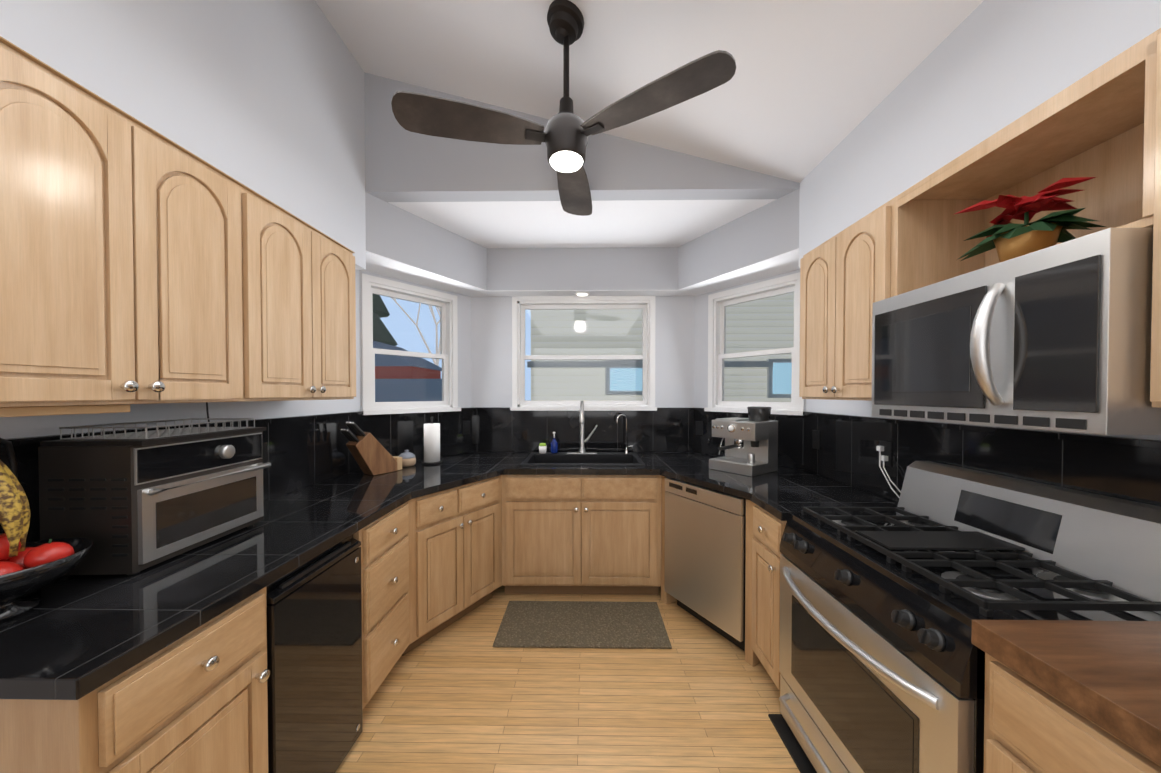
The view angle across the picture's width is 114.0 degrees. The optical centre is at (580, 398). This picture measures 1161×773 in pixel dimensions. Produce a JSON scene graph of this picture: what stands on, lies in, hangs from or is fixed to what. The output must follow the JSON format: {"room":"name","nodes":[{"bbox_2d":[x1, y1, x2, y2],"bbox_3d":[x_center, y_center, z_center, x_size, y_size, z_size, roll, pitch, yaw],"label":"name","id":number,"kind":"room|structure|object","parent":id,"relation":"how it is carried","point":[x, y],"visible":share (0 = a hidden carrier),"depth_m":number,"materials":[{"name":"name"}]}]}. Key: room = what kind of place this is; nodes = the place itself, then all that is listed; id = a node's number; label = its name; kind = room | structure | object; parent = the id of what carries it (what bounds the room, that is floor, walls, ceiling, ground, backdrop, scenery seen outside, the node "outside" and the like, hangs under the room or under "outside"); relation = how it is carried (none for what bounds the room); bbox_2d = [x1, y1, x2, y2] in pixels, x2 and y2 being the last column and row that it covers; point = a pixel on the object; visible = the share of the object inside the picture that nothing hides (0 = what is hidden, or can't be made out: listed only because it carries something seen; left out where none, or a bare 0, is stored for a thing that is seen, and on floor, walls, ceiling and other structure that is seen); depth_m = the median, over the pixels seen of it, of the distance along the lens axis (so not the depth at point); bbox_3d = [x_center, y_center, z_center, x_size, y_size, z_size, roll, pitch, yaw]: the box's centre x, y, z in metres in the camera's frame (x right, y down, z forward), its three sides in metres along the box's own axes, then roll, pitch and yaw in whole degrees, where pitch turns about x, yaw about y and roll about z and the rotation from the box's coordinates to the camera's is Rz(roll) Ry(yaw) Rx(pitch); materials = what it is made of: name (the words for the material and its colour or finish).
{"room":"kitchen","nodes":[
{"label":"kitchen","id":0,"kind":"room"},
{"bbox_2d":[335,586,799,772],"bbox_3d":[-0.028,1.440,0.373,3.400,0.050,6.200,0,1,1],"label":"floor","id":1,"kind":"structure","parent":0,"point":[462,695],"depth_m":1.71,"materials":[{"name":"brown wood"}]},
{"bbox_2d":[0,587,269,772],"bbox_3d":[-1.209,0.973,0.908,0.622,0.866,0.408,0,1,1],"label":"base cabinet","id":2,"kind":"object","parent":1,"relation":"on","point":[196,699],"depth_m":0.83,"materials":[{"name":"brown wood"}]},
{"bbox_2d":[266,535,362,772],"bbox_3d":[-1.190,0.973,1.336,0.588,0.833,0.438,0,1,1],"label":"mini fridge","id":3,"kind":"object","parent":1,"relation":"on","point":[314,647],"visible":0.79,"depth_m":1.29,"materials":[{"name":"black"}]},
{"bbox_2d":[353,499,415,709],"bbox_3d":[-1.196,0.960,1.772,0.620,0.868,0.374,0,1,1],"label":"base cabinet","id":4,"kind":"object","parent":1,"relation":"on","point":[388,576],"depth_m":1.72,"materials":[{"name":"brown wood"}]},
{"bbox_2d":[0,464,507,699],"bbox_3d":[-1.024,0.507,1.621,0.975,0.039,1.890,0,1,1],"label":"countertop","id":5,"kind":"structure","parent":4,"relation":"on","point":[72,637],"depth_m":0.99,"materials":[{"name":"black stone"}]},
{"bbox_2d":[0,438,93,621],"bbox_3d":[-1.346,0.292,0.862,0.284,0.410,0.284,0,1,1],"label":"fruit bowl","id":6,"kind":"object","parent":5,"relation":"on","point":[28,567],"visible":1,"depth_m":0.87,"materials":[{"name":"black ceramic"}]},
{"bbox_2d":[38,402,270,576],"bbox_3d":[-1.335,0.254,1.257,0.315,0.476,0.466,0,1,1],"label":"toaster oven","id":7,"kind":"object","parent":5,"relation":"on","point":[132,503],"visible":1,"depth_m":1.07,"materials":[{"name":"grey metal"}]},
{"bbox_2d":[340,421,401,474],"bbox_3d":[-1.319,0.306,2.395,0.110,0.341,0.358,0,1,31],"label":"knife block","id":8,"kind":"object","parent":5,"relation":"on","point":[370,453],"visible":1,"depth_m":2.33,"materials":[{"name":"brown wood"}]},
{"bbox_2d":[504,475,659,594],"bbox_3d":[0.009,0.945,2.876,1.030,0.868,0.624,0,1,1],"label":"base cabinet","id":9,"kind":"object","parent":1,"relation":"on","point":[564,534],"depth_m":2.57,"materials":[{"name":"brown wood"}]},
{"bbox_2d":[416,452,519,463],"bbox_3d":[-1.005,0.490,2.910,0.975,0.039,0.390,0,1,1],"label":"countertop","id":10,"kind":"structure","parent":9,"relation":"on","point":[471,457],"depth_m":2.97,"materials":[{"name":"black stone"}]},
{"bbox_2d":[398,450,415,466],"bbox_3d":[-1.228,0.416,2.668,0.120,0.114,0.120,0,1,1],"label":"ceramic jar","id":11,"kind":"object","parent":10,"relation":"on","point":[408,458],"visible":0.83,"depth_m":2.63,"materials":[{"name":"beige ceramic"}]},
{"bbox_2d":[421,417,442,464],"bbox_3d":[-1.092,0.301,2.774,0.150,0.341,0.150,0,1,1],"label":"paper towel","id":12,"kind":"object","parent":10,"relation":"on","point":[431,443],"visible":1,"depth_m":2.73,"materials":[{"name":"white paper"}]},
{"bbox_2d":[504,452,790,474],"bbox_3d":[0.011,0.490,2.918,3.006,0.039,0.736,0,1,1],"label":"countertop","id":13,"kind":"structure","parent":9,"relation":"on","point":[652,461],"depth_m":2.61,"materials":[{"name":"black stone"}]},
{"bbox_2d":[521,401,644,465],"bbox_3d":[0.021,0.332,2.933,0.883,0.630,0.550,0,1,1],"label":"sink","id":14,"kind":"object","parent":13,"relation":"in","point":[582,457],"visible":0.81,"depth_m":3.09,"materials":[{"name":"black"}]},
{"bbox_2d":[539,443,546,453],"bbox_3d":[-0.316,0.411,3.159,0.066,0.085,0.065,0,1,1],"label":"soap bottle","id":15,"kind":"object","parent":14,"relation":"on","point":[543,447],"depth_m":3.13,"materials":[{"name":"white plastic"}]},
{"bbox_2d":[551,432,557,452],"bbox_3d":[-0.221,0.366,3.162,0.060,0.175,0.041,0,1,1],"label":"soap bottle","id":16,"kind":"object","parent":14,"relation":"on","point":[554,444],"depth_m":3.15,"materials":[{"name":"blue plastic"}]},
{"bbox_2d":[493,601,671,648],"bbox_3d":[0.011,1.381,2.329,1.000,0.014,0.455,0,1,1],"label":"rug","id":17,"kind":"object","parent":1,"relation":"on","point":[576,624],"visible":0.96,"depth_m":2.29,"materials":[{"name":"beige carpet"}]},
{"bbox_2d":[661,476,676,604],"bbox_3d":[0.818,0.949,2.694,0.529,0.866,0.335,0,1,1],"label":"base cabinet","id":18,"kind":"object","parent":1,"relation":"on","point":[666,598],"depth_m":2.56,"materials":[{"name":"brown wood"}]},
{"bbox_2d":[656,468,897,520],"bbox_3d":[1.013,0.501,2.079,0.975,0.039,0.911,0,1,1],"label":"countertop","id":19,"kind":"structure","parent":18,"relation":"on","point":[780,492],"depth_m":2.03,"materials":[{"name":"black stone"}]},
{"bbox_2d":[709,406,777,475],"bbox_3d":[1.089,0.264,2.529,0.432,0.422,0.432,0,1,1],"label":"espresso machine","id":20,"kind":"object","parent":19,"relation":"on","point":[750,447],"visible":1,"depth_m":2.45,"materials":[{"name":"silver metal"}]},
{"bbox_2d":[665,477,745,650],"bbox_3d":[0.962,0.955,2.395,0.598,0.858,0.592,0,1,-29],"label":"dishwasher","id":21,"kind":"object","parent":1,"relation":"on","point":[705,545],"visible":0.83,"depth_m":2.19,"materials":[{"name":"silver metal"}]},
{"bbox_2d":[745,499,780,685],"bbox_3d":[1.168,0.961,1.789,0.654,0.866,0.330,0,1,1],"label":"base cabinet","id":22,"kind":"object","parent":1,"relation":"on","point":[764,530],"depth_m":1.81,"materials":[{"name":"brown wood"}]},
{"bbox_2d":[777,518,786,689],"bbox_3d":[1.137,0.963,1.639,0.540,0.866,0.030,0,1,1],"label":"base cabinet","id":23,"kind":"object","parent":1,"relation":"on","point":[783,523],"depth_m":1.66,"materials":[{"name":"brown wood"}]},
{"bbox_2d":[768,714,816,772],"bbox_3d":[0.852,1.396,1.274,0.063,0.011,0.770,0,1,1],"label":"floor mat","id":24,"kind":"object","parent":1,"relation":"on","point":[802,762],"visible":0.8,"depth_m":1.51,"materials":[{"name":"black rubber"}]},
{"bbox_2d":[779,461,1160,772],"bbox_3d":[1.124,0.836,1.227,0.693,1.135,0.782,0,1,1],"label":"gas range","id":25,"kind":"object","parent":1,"relation":"on","point":[881,663],"visible":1,"depth_m":1.08,"materials":[{"name":"silver metal"}]},
{"bbox_2d":[971,620,1160,772],"bbox_3d":[1.150,0.946,0.550,0.654,0.928,0.543,0,1,1],"label":"base cabinet","id":26,"kind":"object","parent":1,"relation":"on","point":[1070,696],"visible":1,"depth_m":0.70,"materials":[{"name":"brown wood"}]},
{"bbox_2d":[0,0,1160,453],"bbox_3d":[-0.029,-0.360,0.314,3.260,3.550,6.170,0,1,1],"label":"wall","id":27,"kind":"structure","parent":0,"point":[286,104],"depth_m":1.82,"materials":[{"name":"white paint"}]},
{"bbox_2d":[0,36,255,415],"bbox_3d":[-1.350,-0.367,1.000,0.349,0.762,0.646,0,1,1],"label":"upper cabinet","id":28,"kind":"object","parent":27,"relation":"attached to","point":[141,263],"depth_m":0.95,"materials":[{"name":"brown wood"}]},
{"bbox_2d":[252,190,355,400],"bbox_3d":[-1.340,-0.375,1.646,0.349,0.762,0.646,0,1,1],"label":"upper cabinet","id":29,"kind":"object","parent":27,"relation":"attached to","point":[304,294],"depth_m":1.58,"materials":[{"name":"brown wood"}]},
{"bbox_2d":[361,273,460,414],"bbox_3d":[-1.299,-0.377,2.902,0.165,0.965,0.770,1,1,37],"label":"window","id":30,"kind":"structure","parent":27,"relation":"in","point":[371,285],"depth_m":2.87,"materials":[{"name":"white paint"}]},
{"bbox_2d":[0,407,1160,541],"bbox_3d":[-0.011,0.294,1.496,3.016,0.388,3.578,0,1,1],"label":"backsplash","id":31,"kind":"structure","parent":27,"relation":"attached to","point":[305,451],"depth_m":2.02,"materials":[{"name":"black tile"}]},
{"bbox_2d":[263,442,266,462],"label":"outlet","id":32,"kind":"object","parent":31,"relation":"attached to","point":[264,444],"depth_m":1.79,"materials":[{"name":"black"}]},
{"bbox_2d":[696,421,702,434],"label":"outlet","id":33,"kind":"object","parent":31,"relation":"attached to","point":[699,424],"depth_m":3.20,"materials":[{"name":"black"}]},
{"bbox_2d":[812,430,819,449],"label":"outlet","id":34,"kind":"object","parent":31,"relation":"attached to","point":[815,434],"depth_m":2.38,"materials":[{"name":"black"}]},
{"bbox_2d":[876,441,900,497],"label":"outlet","id":35,"kind":"object","parent":31,"relation":"attached to","point":[884,448],"depth_m":1.81,"materials":[{"name":"black"}]},
{"bbox_2d":[575,292,589,295],"bbox_3d":[0.015,-0.882,3.177,0.130,0.013,0.130,0,1,1],"label":"recessed light","id":36,"kind":"object","parent":27,"relation":"in","point":[582,293],"visible":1,"depth_m":3.16,"materials":[{"name":"white paint"}]},
{"bbox_2d":[510,296,656,410],"bbox_3d":[0.027,-0.397,3.315,1.260,0.995,0.165,0,1,1],"label":"window","id":37,"kind":"structure","parent":27,"relation":"in","point":[522,304],"depth_m":3.29,"materials":[{"name":"white paint"}]},
{"bbox_2d":[704,272,805,415],"bbox_3d":[1.319,-0.376,2.863,0.165,0.965,0.770,-1,1,-36],"label":"window","id":38,"kind":"structure","parent":27,"relation":"in","point":[718,302],"depth_m":2.90,"materials":[{"name":"white paint"}]},
{"bbox_2d":[799,208,878,400],"bbox_3d":[1.325,-0.375,1.709,0.350,0.758,0.578,0,1,1],"label":"upper cabinet","id":39,"kind":"object","parent":27,"relation":"attached to","point":[839,278],"depth_m":1.67,"materials":[{"name":"brown wood"}]},
{"bbox_2d":[879,42,1138,300],"bbox_3d":[1.316,-0.366,1.083,0.350,0.758,0.674,0,1,1],"label":"upper cabinet","id":40,"kind":"object","parent":27,"relation":"attached to","point":[1102,124],"depth_m":1.14,"materials":[{"name":"brown wood"}]},
{"bbox_2d":[871,227,1160,434],"bbox_3d":[1.250,-0.141,1.087,0.478,0.423,0.638,0,1,1],"label":"microwave","id":41,"kind":"object","parent":40,"relation":"attached to","point":[1057,337],"visible":1,"depth_m":0.90,"materials":[{"name":"silver metal"}]},
{"bbox_2d":[955,177,1105,261],"bbox_3d":[1.279,-0.487,1.079,0.272,0.215,0.297,0,1,1],"label":"poinsettia","id":42,"kind":"object","parent":40,"relation":"in","point":[1006,238],"visible":0.92,"depth_m":1.05,"materials":[{"name":"red plant"}]},
{"bbox_2d":[1135,28,1160,407],"bbox_3d":[1.307,-0.359,0.522,0.350,0.758,0.448,0,1,1],"label":"upper cabinet","id":43,"kind":"object","parent":27,"relation":"attached to","point":[1148,66],"depth_m":0.76,"materials":[{"name":"brown wood"}]},
{"bbox_2d":[315,0,983,247],"bbox_3d":[-0.029,-1.609,0.287,3.260,0.953,6.150,0,1,1],"label":"ceiling","id":44,"kind":"structure","parent":0,"point":[804,91],"depth_m":1.78,"materials":[{"name":"white paint"}]},
{"bbox_2d":[391,0,735,215],"bbox_3d":[-0.092,-1.316,1.710,1.235,0.648,1.083,0,1,1],"label":"ceiling fan","id":45,"kind":"object","parent":44,"relation":"hanging from","point":[565,134],"visible":1,"depth_m":1.50,"materials":[{"name":"brown metal"}]},
{"label":"outside","id":46,"kind":"structure","parent":0,"visible":0},
{"bbox_3d":[0.295,1.478,21.773,60.000,0.100,36.400,0,1,1],"label":"ground","id":47,"kind":"structure","parent":46,"visible":0},
{"bbox_2d":[373,341,441,378],"bbox_3d":[-5.767,0.022,11.043,3.000,3.300,2.200,0,1,1],"label":"shed","id":48,"kind":"object","parent":47,"relation":"on","point":[391,362],"depth_m":10.03,"materials":[{"name":"red"}]},
{"bbox_2d":[375,379,441,401],"bbox_3d":[-7.612,0.641,8.128,12.600,2.140,0.100,0,1,1],"label":"fence","id":49,"kind":"object","parent":47,"relation":"on","point":[403,386],"depth_m":8.01,"materials":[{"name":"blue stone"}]},
{"bbox_2d":[373,294,530,365],"bbox_3d":[-6.315,-3.400,17.395,15.336,9.971,10.914,0,1,1],"label":"trees","id":50,"kind":"object","parent":47,"relation":"on","point":[377,308],"depth_m":16.12,"materials":[{"name":"spruce foliage"},{"name":"bark"}]},
{"bbox_2d":[527,292,793,401],"bbox_3d":[4.088,-0.965,6.340,9.950,5.400,0.280,0,1,1],"label":"neighbouring house","id":51,"kind":"structure","parent":47,"relation":"on","point":[624,348],"depth_m":6.31,"materials":[{"name":"white"}]}
]}

